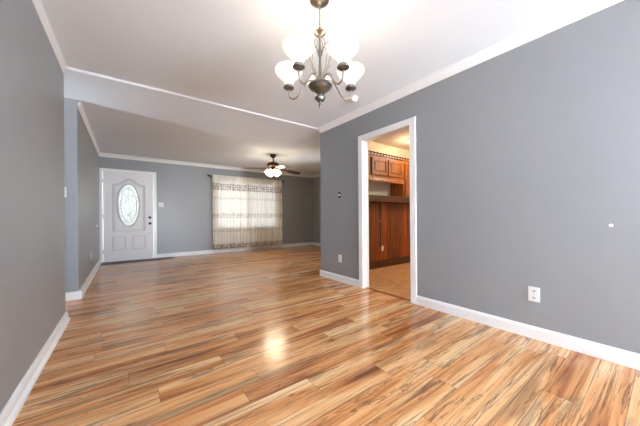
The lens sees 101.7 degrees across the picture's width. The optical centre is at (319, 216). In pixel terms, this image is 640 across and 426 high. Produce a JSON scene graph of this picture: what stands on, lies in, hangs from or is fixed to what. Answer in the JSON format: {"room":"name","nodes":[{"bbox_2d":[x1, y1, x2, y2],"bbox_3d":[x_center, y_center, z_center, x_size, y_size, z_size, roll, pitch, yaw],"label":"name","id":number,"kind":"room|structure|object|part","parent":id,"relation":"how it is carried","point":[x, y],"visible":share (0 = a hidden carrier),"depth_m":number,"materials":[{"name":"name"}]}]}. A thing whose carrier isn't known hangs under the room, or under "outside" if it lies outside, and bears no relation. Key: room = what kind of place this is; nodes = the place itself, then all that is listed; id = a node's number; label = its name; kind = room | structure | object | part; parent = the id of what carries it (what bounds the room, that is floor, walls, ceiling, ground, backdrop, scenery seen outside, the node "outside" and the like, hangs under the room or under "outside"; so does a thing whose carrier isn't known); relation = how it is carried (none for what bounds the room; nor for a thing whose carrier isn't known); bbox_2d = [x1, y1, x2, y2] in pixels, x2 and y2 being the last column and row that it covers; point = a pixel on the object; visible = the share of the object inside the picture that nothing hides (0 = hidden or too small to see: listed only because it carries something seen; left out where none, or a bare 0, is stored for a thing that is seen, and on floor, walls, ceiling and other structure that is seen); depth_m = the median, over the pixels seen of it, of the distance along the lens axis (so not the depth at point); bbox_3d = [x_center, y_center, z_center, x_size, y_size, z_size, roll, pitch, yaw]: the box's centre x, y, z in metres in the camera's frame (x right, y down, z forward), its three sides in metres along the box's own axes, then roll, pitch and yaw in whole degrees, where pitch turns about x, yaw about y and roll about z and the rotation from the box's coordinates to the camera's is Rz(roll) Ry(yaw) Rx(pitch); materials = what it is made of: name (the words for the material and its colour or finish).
{"room":"empty dining room","nodes":[
{"label":"empty dining room","id":0,"kind":"room"},
{"bbox_2d":[0,0,99,411],"bbox_3d":[-1.618,-0.236,1.262,0.120,2.497,11.395,0,0,-37],"label":"wall","id":1,"kind":"structure","parent":0,"point":[32,178],"depth_m":1.67,"materials":[{"name":"grey paint"}]},
{"bbox_2d":[0,311,69,425],"bbox_3d":[-0.354,0.959,-0.295,0.032,0.088,7.157,0,0,-37],"label":"baseboard","id":2,"kind":"structure","parent":1,"relation":"attached to","point":[12,408],"depth_m":1.55,"materials":[{"name":"white wood"}]},
{"bbox_2d":[32,0,65,72],"bbox_3d":[-0.364,-1.455,-0.315,0.022,0.079,7.117,0,0,-37],"label":"crown molding","id":3,"kind":"structure","parent":1,"relation":"attached to","point":[38,5],"depth_m":2.02,"materials":[{"name":"white wood"}]},
{"bbox_2d":[78,102,99,154],"bbox_3d":[-3.994,-1.412,4.564,0.026,0.079,3.150,0,0,-37],"label":"crown molding","id":4,"kind":"structure","parent":1,"relation":"attached to","point":[80,107],"depth_m":4.02,"materials":[{"name":"white wood"}]},
{"bbox_2d":[79,259,100,296],"bbox_3d":[-3.974,0.980,4.566,0.030,0.100,3.270,0,0,-37],"label":"baseboard","id":5,"kind":"structure","parent":1,"relation":"attached to","point":[88,280],"depth_m":4.07,"materials":[{"name":"white wood"}]},
{"bbox_2d":[64,97,79,292],"bbox_3d":[-3.904,-0.211,2.661,2.118,2.482,0.120,0,0,-37],"label":"wall","id":6,"kind":"structure","parent":0,"point":[71,113],"depth_m":3.21,"materials":[{"name":"grey paint"}]},
{"bbox_2d":[65,291,81,300],"bbox_3d":[-3.842,0.979,2.615,2.148,0.100,0.016,0,0,-37],"label":"baseboard","id":7,"kind":"structure","parent":6,"relation":"attached to","point":[75,295],"depth_m":3.21,"materials":[{"name":"white wood"}]},
{"bbox_2d":[99,156,312,253],"bbox_3d":[-2.653,-0.221,7.670,6.112,2.482,0.120,0,0,-37],"label":"wall","id":8,"kind":"structure","parent":0,"point":[185,220],"depth_m":7.03,"materials":[{"name":"grey paint"}]},
{"bbox_2d":[102,171,153,262],"bbox_3d":[-4.533,-0.006,6.183,0.968,2.080,0.118,0,0,-37],"label":"door","id":9,"kind":"structure","parent":8,"relation":"in","point":[127,197],"depth_m":6.19,"materials":[{"name":"white paint"}]},
{"bbox_3d":[-4.686,0.617,6.079,0.155,0.222,0.012,0,0,-37],"label":"raised panel","id":10,"kind":"part","parent":9,"relation":"part of","materials":[{"name":"white paint"}]},
{"bbox_3d":[-4.688,0.617,6.081,0.252,0.316,0.022,0,0,-37],"label":"panel moulding","id":11,"kind":"part","parent":9,"relation":"part of","materials":[{"name":"white wood"}]},
{"bbox_3d":[-4.543,-0.280,6.191,0.478,1.052,0.044,0,0,-37],"label":"oval frame","id":12,"kind":"part","parent":9,"relation":"part of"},
{"bbox_3d":[-4.535,-0.282,6.200,0.557,1.185,0.014,0,0,-37],"label":"panel moulding","id":13,"kind":"part","parent":9,"relation":"part of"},
{"bbox_3d":[-4.535,-0.283,6.200,0.629,1.254,0.026,0,0,-37],"label":"panel moulding","id":14,"kind":"part","parent":9,"relation":"part of","materials":[{"name":"white wood"}]},
{"bbox_3d":[-4.556,-0.280,6.208,0.410,0.984,0.008,0,0,-37],"label":"oval glass","id":15,"kind":"part","parent":9,"relation":"part of","materials":[{"name":"glass"}]},
{"bbox_3d":[-4.379,0.614,6.308,0.162,0.222,0.012,0,0,-37],"label":"raised panel","id":16,"kind":"part","parent":9,"relation":"part of","materials":[{"name":"white paint"}]},
{"bbox_3d":[-4.381,0.614,6.310,0.259,0.316,0.022,0,0,-37],"label":"panel moulding","id":17,"kind":"part","parent":9,"relation":"part of","materials":[{"name":"white wood"}]},
{"bbox_2d":[99,168,156,262],"bbox_3d":[-4.555,-0.039,6.230,1.096,2.147,0.116,0,0,-37],"label":"door frame","id":18,"kind":"structure","parent":8,"relation":"attached to","point":[100,169],"depth_m":6.17,"materials":[{"name":"white wood"}]},
{"bbox_2d":[99,153,312,177],"bbox_3d":[-2.608,-1.423,7.598,5.872,0.079,0.060,0,0,-37],"label":"crown molding","id":19,"kind":"structure","parent":8,"relation":"attached to","point":[100,154],"depth_m":6.91,"materials":[{"name":"white wood"}]},
{"bbox_2d":[157,242,312,257],"bbox_3d":[-2.163,0.967,7.943,4.775,0.100,0.016,0,0,-37],"label":"baseboard","id":20,"kind":"structure","parent":8,"relation":"attached to","point":[307,243],"depth_m":7.44,"materials":[{"name":"white wood"}]},
{"bbox_2d":[41,0,586,174],"bbox_3d":[-0.110,-1.541,2.467,8.230,0.120,11.515,0,0,-37],"label":"ceiling","id":21,"kind":"structure","parent":0,"point":[224,52],"depth_m":2.48,"materials":[{"name":"paint"}]},
{"bbox_2d":[66,66,317,128],"bbox_3d":[-1.253,-1.482,3.485,3.134,0.010,0.016,0,0,-37],"label":"ceiling strip","id":22,"kind":"object","parent":21,"relation":"attached to","point":[66,66],"visible":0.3,"depth_m":3.13,"materials":[{"name":"white wood"}]},
{"bbox_2d":[244,154,299,176],"bbox_3d":[-1.108,-1.217,6.164,1.070,0.513,1.070,0,0,11],"label":"ceiling fan","id":23,"kind":"object","parent":21,"relation":"hanging from","point":[273,165],"visible":1,"depth_m":6.10,"materials":[{"name":"white glass"}]},
{"bbox_3d":[-1.188,-1.043,6.071,0.168,0.165,0.154,0,0,-37],"label":"lamp shade","id":24,"kind":"part","parent":23,"relation":"part of","materials":[{"name":"white glass"}]},
{"bbox_3d":[-1.014,-1.044,6.083,0.154,0.165,0.168,0,0,-37],"label":"lamp shade","id":25,"kind":"part","parent":23,"relation":"part of","materials":[{"name":"white glass"}]},
{"bbox_3d":[-0.857,-1.113,5.784,0.144,0.084,0.533,0,0,-37],"label":"blade","id":26,"kind":"part","parent":23,"relation":"part of","materials":[{"name":"brown wood"}]},
{"bbox_3d":[-0.727,-1.114,6.414,0.533,0.084,0.144,0,0,-37],"label":"blade","id":27,"kind":"part","parent":23,"relation":"part of","materials":[{"name":"brown wood"}]},
{"bbox_2d":[275,0,363,107],"bbox_3d":[-0.001,-1.125,1.822,0.638,0.745,0.617,0,0,-2],"label":"chandelier","id":28,"kind":"object","parent":21,"relation":"hanging from","point":[299,47],"visible":1,"depth_m":1.75,"materials":[{"name":"white glass"}]},
{"bbox_3d":[-0.224,-1.002,1.867,0.194,0.127,0.194,0,0,-37],"label":"lamp shade","id":29,"kind":"part","parent":28,"relation":"part of","materials":[{"name":"white glass"}]},
{"bbox_3d":[-0.132,-1.002,1.607,0.194,0.127,0.194,0,0,-37],"label":"lamp shade","id":30,"kind":"part","parent":28,"relation":"part of","materials":[{"name":"white glass"}]},
{"bbox_3d":[-0.127,-0.897,1.838,0.213,0.122,0.011,0,0,16],"label":"arm","id":31,"kind":"part","parent":28,"relation":"part of","materials":[{"name":"silver metal"}]},
{"bbox_3d":[-0.074,-0.897,1.690,0.011,0.122,0.213,0,0,35],"label":"arm","id":32,"kind":"part","parent":28,"relation":"part of","materials":[{"name":"silver metal"}]},
{"bbox_3d":[-0.005,-1.004,2.034,0.194,0.127,0.194,0,0,-37],"label":"lamp shade","id":33,"kind":"part","parent":28,"relation":"part of","materials":[{"name":"brown metal"}]},
{"bbox_3d":[0.001,-0.898,1.800,0.166,0.093,0.166,0,0,-37],"label":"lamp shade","id":34,"kind":"part","parent":28,"relation":"part of","materials":[{"name":"grey metal"}]},
{"bbox_3d":[0.083,-0.899,1.694,0.011,0.122,0.213,0,0,-37],"label":"arm","id":35,"kind":"part","parent":28,"relation":"part of","materials":[{"name":"silver metal"}]},
{"bbox_3d":[0.127,-0.899,1.845,0.213,0.122,0.011,0,0,-20],"label":"arm","id":36,"kind":"part","parent":28,"relation":"part of","materials":[{"name":"silver metal"}]},
{"bbox_3d":[0.143,-1.005,1.614,0.194,0.127,0.194,0,0,-37],"label":"lamp shade","id":37,"kind":"part","parent":28,"relation":"part of","materials":[{"name":"white glass"}]},
{"bbox_3d":[0.221,-1.005,1.878,0.194,0.127,0.194,0,0,-37],"label":"lamp shade","id":38,"kind":"part","parent":28,"relation":"part of","materials":[{"name":"white glass"}]},
{"bbox_2d":[350,96,356,102],"bbox_3d":[0.424,-1.470,3.267,0.092,0.060,0.092,0,0,-37],"label":"smoke detector","id":39,"kind":"object","parent":21,"relation":"attached to","point":[353,99],"visible":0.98,"depth_m":3.23,"materials":[{"name":"white plastic"}]},
{"bbox_2d":[312,177,320,242],"bbox_3d":[1.019,-0.249,7.755,0.120,2.482,4.130,0,0,-37],"label":"wall","id":40,"kind":"structure","parent":0,"point":[316,181],"depth_m":9.18,"materials":[{"name":"grey paint"}]},
{"bbox_2d":[12,245,639,425],"bbox_3d":[0.347,1.047,2.793,9.320,0.100,11.515,0,0,-37],"label":"floor","id":41,"kind":"structure","parent":0,"point":[259,337],"depth_m":1.81,"materials":[{"name":"laminate"}]},
{"bbox_2d":[100,257,173,265],"bbox_3d":[-4.248,1.029,6.127,1.400,0.006,0.402,0,0,-37],"label":"strip","id":42,"kind":"object","parent":41,"relation":"on","point":[163,258],"visible":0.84,"depth_m":6.02,"materials":[{"name":"wood"}]},
{"bbox_2d":[368,141,409,187],"bbox_3d":[1.646,-0.238,5.541,3.738,2.450,0.060,0,0,-37],"label":"wall","id":43,"kind":"structure","parent":0,"point":[372,146],"depth_m":5.31,"materials":[{"name":"beige paint"}]},
{"bbox_2d":[369,181,390,195],"bbox_3d":[0.982,-0.558,5.008,1.164,0.339,0.004,0,0,-37],"label":"backsplash","id":44,"kind":"structure","parent":43,"relation":"attached to","point":[375,188],"depth_m":5.15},
{"bbox_2d":[368,154,403,183],"bbox_3d":[1.143,-0.870,4.922,1.002,0.462,0.333,0,0,-37],"label":"upper cabinet","id":45,"kind":"object","parent":43,"relation":"attached to","point":[380,169],"visible":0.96,"depth_m":4.76,"materials":[{"name":"orange wood"}]},
{"bbox_3d":[1.068,-0.902,4.684,0.418,0.304,0.020,0,0,-37],"label":"cabinet door","id":46,"kind":"part","parent":45,"relation":"part of","materials":[{"name":"orange wood"}]},
{"bbox_3d":[1.076,-0.902,4.672,0.278,0.164,0.012,0,0,-37],"label":"raised panel","id":47,"kind":"part","parent":45,"relation":"part of","materials":[{"name":"orange wood"}]},
{"bbox_3d":[1.076,-0.902,4.672,0.418,0.304,0.012,0,0,-37],"label":"door frame","id":48,"kind":"part","parent":45,"relation":"part of","materials":[{"name":"orange wood"}]},
{"bbox_2d":[368,150,409,161],"bbox_3d":[1.595,-1.135,5.095,1.945,0.059,0.036,0,0,-37],"label":"rail","id":49,"kind":"object","parent":45,"relation":"on","point":[374,152],"visible":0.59,"depth_m":4.86,"materials":[{"name":"brown wood"}]},
{"bbox_3d":[1.440,-0.905,4.943,0.425,0.304,0.012,0,0,-37],"label":"door frame","id":50,"kind":"part","parent":45,"relation":"part of","materials":[{"name":"orange wood"}]},
{"bbox_3d":[1.440,-0.905,4.943,0.285,0.164,0.012,0,0,-37],"label":"raised panel","id":51,"kind":"part","parent":45,"relation":"part of","materials":[{"name":"orange wood"}]},
{"bbox_2d":[369,202,409,261],"bbox_3d":[1.242,0.285,5.168,2.638,1.130,0.050,0,0,-37],"label":"panelling","id":52,"kind":"object","parent":43,"relation":"attached to","point":[395,217],"visible":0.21,"depth_m":5.26,"materials":[{"name":"brown wood"}]},
{"bbox_2d":[379,203,380,250],"bbox_3d":[1.176,0.191,5.079,0.070,0.940,0.016,0,0,-37],"label":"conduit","id":53,"kind":"object","parent":52,"relation":"attached to","point":[379,203],"visible":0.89,"depth_m":5.06,"materials":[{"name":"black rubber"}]},
{"bbox_2d":[369,256,409,269],"bbox_3d":[1.252,0.918,5.162,2.638,0.145,0.066,0,0,-37],"label":"baseboard","id":54,"kind":"structure","parent":43,"relation":"attached to","point":[406,259],"depth_m":5.21,"materials":[{"name":"brown wood"}]},
{"bbox_2d":[369,195,409,203],"bbox_3d":[1.493,-0.337,5.191,2.200,0.111,0.315,0,0,-37],"label":"wall ledge","id":55,"kind":"object","parent":43,"relation":"attached to","point":[372,198],"visible":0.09,"depth_m":4.88,"materials":[{"name":"brown wood"}]},
{"bbox_2d":[390,161,409,196],"bbox_3d":[1.923,-0.752,5.502,0.934,0.709,0.333,0,0,-37],"label":"upper cabinet","id":56,"kind":"object","parent":43,"relation":"attached to","point":[399,190],"visible":0.19,"depth_m":5.16,"materials":[{"name":"orange wood"}]},
{"bbox_3d":[1.836,-0.740,5.255,0.410,0.641,0.020,0,0,-37],"label":"cabinet door","id":57,"kind":"part","parent":56,"relation":"part of","materials":[{"name":"orange wood"}]},
{"bbox_3d":[1.844,-0.740,5.243,0.410,0.641,0.012,0,0,-37],"label":"door frame","id":58,"kind":"part","parent":56,"relation":"part of","materials":[{"name":"orange wood"}]},
{"bbox_3d":[1.844,-0.740,5.243,0.270,0.501,0.012,0,0,-37],"label":"raised panel","id":59,"kind":"part","parent":56,"relation":"part of","materials":[{"name":"orange wood"}]},
{"bbox_2d":[372,129,408,149],"bbox_3d":[2.619,-1.520,4.296,3.848,0.100,3.150,0,0,-37],"label":"ceiling","id":60,"kind":"structure","parent":0,"point":[398,140],"depth_m":4.97,"materials":[{"name":"paint"}]},
{"bbox_2d":[320,0,639,353],"bbox_3d":[2.221,-0.266,1.546,0.110,2.497,7.265,0,0,-37],"label":"wall","id":61,"kind":"structure","parent":0,"point":[527,155],"depth_m":2.13,"materials":[{"name":"grey paint"}]},
{"bbox_2d":[320,270,358,286],"bbox_3d":[0.280,0.948,4.061,0.016,0.100,0.933,0,0,-37],"label":"baseboard","id":62,"kind":"structure","parent":61,"relation":"attached to","point":[351,281],"depth_m":4.00,"materials":[{"name":"white wood"}]},
{"bbox_2d":[358,117,416,303],"bbox_3d":[0.866,-0.074,3.356,0.130,2.134,0.907,0,0,-37],"label":"door frame","id":63,"kind":"structure","parent":61,"relation":"attached to","point":[411,122],"depth_m":3.52,"materials":[{"name":"white wood"}]},
{"bbox_2d":[365,287,410,300],"bbox_3d":[0.877,0.990,3.358,0.042,0.006,0.755,0,0,-37],"label":"trim","id":64,"kind":"structure","parent":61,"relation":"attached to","point":[365,287],"depth_m":3.32,"materials":[{"name":"brown wood"}]},
{"bbox_2d":[318,0,623,132],"bbox_3d":[2.117,-1.474,1.533,0.060,0.079,7.117,0,0,-37],"label":"crown molding","id":65,"kind":"structure","parent":61,"relation":"attached to","point":[589,7],"depth_m":2.31,"materials":[{"name":"white wood"}]},
{"bbox_2d":[416,295,639,369],"bbox_3d":[2.689,0.929,0.825,0.016,0.100,5.321,0,0,-37],"label":"baseboard","id":66,"kind":"structure","parent":61,"relation":"attached to","point":[601,351],"depth_m":2.06,"materials":[{"name":"white wood"}]},
{"bbox_2d":[528,286,539,302],"bbox_3d":[1.734,0.627,2.110,0.009,0.118,0.076,0,0,-37],"label":"wall outlet","id":67,"kind":"object","parent":61,"relation":"attached to","point":[533,292],"visible":1,"depth_m":2.11,"materials":[{"name":"white plastic"}]},
{"bbox_3d":[-2.159,-1.142,7.911,2.400,0.080,0.092,0,0,-37],"label":"curtain rod","id":68,"kind":"object","parent":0,"visible":0},
{"bbox_2d":[212,174,250,250],"bbox_3d":[-2.529,-0.125,7.538,1.105,2.130,0.072,0,0,-37],"label":"sheer curtain","id":69,"kind":"object","parent":68,"relation":"hanging from","point":[231,194],"visible":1,"depth_m":7.50,"materials":[{"name":"white fabric"}]},
{"bbox_2d":[250,178,282,247],"bbox_3d":[-1.677,-0.131,8.172,1.082,2.130,0.071,0,0,-37],"label":"sheer curtain","id":70,"kind":"object","parent":68,"relation":"hanging from","point":[266,194],"visible":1,"depth_m":8.16,"materials":[{"name":"white fabric"}]}
]}

